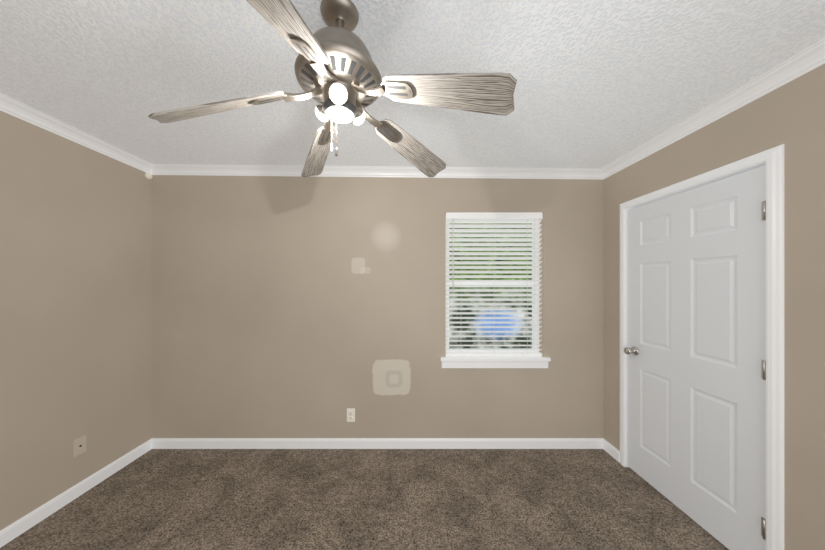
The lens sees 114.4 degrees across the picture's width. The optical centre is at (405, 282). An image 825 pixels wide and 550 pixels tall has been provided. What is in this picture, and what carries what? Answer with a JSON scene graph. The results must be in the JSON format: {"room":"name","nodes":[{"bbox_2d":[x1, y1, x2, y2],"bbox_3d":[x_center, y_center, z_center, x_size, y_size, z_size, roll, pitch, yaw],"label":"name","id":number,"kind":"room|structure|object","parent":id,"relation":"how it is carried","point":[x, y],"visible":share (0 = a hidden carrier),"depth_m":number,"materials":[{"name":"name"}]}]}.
{"room":"empty bedroom","nodes":[
{"label":"empty bedroom","id":0,"kind":"room"},
{"bbox_2d":[0,111,151,530],"bbox_3d":[-2.270,0.215,0.506,0.120,2.440,3.853,0,0,0],"label":"wall","id":1,"kind":"structure","parent":0,"point":[76,219],"depth_m":1.72,"materials":[{"name":"beige paint"}]},
{"bbox_2d":[73,435,85,457],"bbox_3d":[-2.204,1.103,1.801,0.012,0.115,0.070,0,0,0],"label":"outlet","id":2,"kind":"object","parent":1,"relation":"attached to","point":[79,445],"visible":1,"depth_m":1.80,"materials":[{"name":"beige plastic"}]},
{"bbox_2d":[145,173,151,178],"bbox_3d":[-2.199,-0.917,2.279,0.022,0.052,0.052,0,0,0],"label":"detector","id":3,"kind":"object","parent":1,"relation":"attached to","point":[148,175],"visible":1,"depth_m":2.27,"materials":[{"name":"beige plastic"}]},
{"bbox_2d":[0,449,728,549],"bbox_3d":[-0.247,1.485,0.506,4.166,0.100,3.853,0,0,0],"label":"floor","id":4,"kind":"structure","parent":0,"point":[164,499],"depth_m":1.72,"materials":[{"name":"brown carpet"}]},
{"bbox_2d":[152,175,602,437],"bbox_3d":[-0.247,0.215,2.373,3.926,2.440,0.120,0,0,0],"label":"wall","id":5,"kind":"structure","parent":0,"point":[282,306],"depth_m":2.31,"materials":[{"name":"beige paint"}]},
{"bbox_2d":[0,438,619,547],"bbox_3d":[-0.247,1.392,0.506,3.926,0.085,3.613,0,0,0],"label":"baseboard","id":6,"kind":"structure","parent":5,"relation":"attached to","point":[28,521],"depth_m":2.30,"materials":[{"name":"white wood"}]},
{"bbox_2d":[347,408,354,421],"bbox_3d":[-0.478,1.148,2.308,0.070,0.115,0.009,0,0,0],"label":"outlet","id":7,"kind":"object","parent":5,"relation":"attached to","point":[350,411],"visible":1,"depth_m":2.31,"materials":[{"name":"beige plastic"}]},
{"bbox_2d":[0,38,824,179],"bbox_3d":[-0.247,-0.952,0.506,3.926,0.105,3.613,0,0,0],"label":"crown molding","id":8,"kind":"structure","parent":5,"relation":"attached to","point":[812,57],"depth_m":1.96,"materials":[{"name":"white wood"}]},
{"bbox_2d":[445,214,538,351],"bbox_3d":[0.770,0.013,2.410,0.853,1.261,0.045,0,0,0],"label":"window frame","id":9,"kind":"structure","parent":5,"relation":"in","point":[446,306],"depth_m":2.39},
{"bbox_2d":[445,212,542,355],"bbox_3d":[0.770,0.011,2.342,0.841,1.253,0.066,0,0,0],"label":"window blind","id":10,"kind":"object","parent":5,"relation":"in","point":[449,215],"depth_m":2.34,"materials":[{"name":"white plastic"}]},
{"bbox_2d":[440,355,550,367],"bbox_3d":[0.770,0.691,2.333,0.943,0.095,0.110,0,0,0],"label":"window sill","id":11,"kind":"structure","parent":5,"relation":"attached to","point":[447,361],"depth_m":2.30,"materials":[{"name":"white wood"}]},
{"bbox_2d":[0,0,824,168],"bbox_3d":[-0.247,-1.035,0.506,4.166,0.142,3.853,0,0,0],"label":"ceiling","id":12,"kind":"structure","parent":0,"point":[598,80],"depth_m":1.21,"materials":[{"name":"white paint"}]},
{"bbox_2d":[148,0,516,177],"bbox_3d":[-0.241,-0.727,0.954,1.102,0.556,1.165,0,0,0],"label":"fan","id":13,"kind":"object","parent":12,"relation":"hanging from","point":[334,68],"visible":1,"depth_m":0.87,"materials":[{"name":"silver metal"}]},
{"bbox_2d":[603,64,824,549],"bbox_3d":[1.776,0.215,0.506,0.120,2.440,3.853,0,0,0],"label":"wall","id":14,"kind":"structure","parent":0,"point":[792,115],"depth_m":1.18,"materials":[{"name":"beige paint"}]},
{"bbox_2d":[624,165,765,549],"bbox_3d":[1.702,0.427,1.665,0.106,1.984,0.808,0,0,0],"label":"door","id":15,"kind":"structure","parent":14,"relation":"in","point":[695,350],"depth_m":1.53,"materials":[{"name":"white paint"}]},
{"bbox_2d":[620,144,783,549],"bbox_3d":[1.707,0.402,1.667,0.017,2.066,0.922,0,0,0],"label":"door frame","id":16,"kind":"structure","parent":14,"relation":"attached to","point":[773,157],"depth_m":1.24,"materials":[{"name":"white wood"}]},
{"label":"outside","id":17,"kind":"structure","parent":0,"visible":0},
{"bbox_2d":[449,223,531,347],"bbox_3d":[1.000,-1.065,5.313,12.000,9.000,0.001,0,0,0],"label":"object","id":18,"kind":"structure","parent":17,"point":[450,306],"depth_m":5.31,"materials":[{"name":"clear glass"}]}
]}

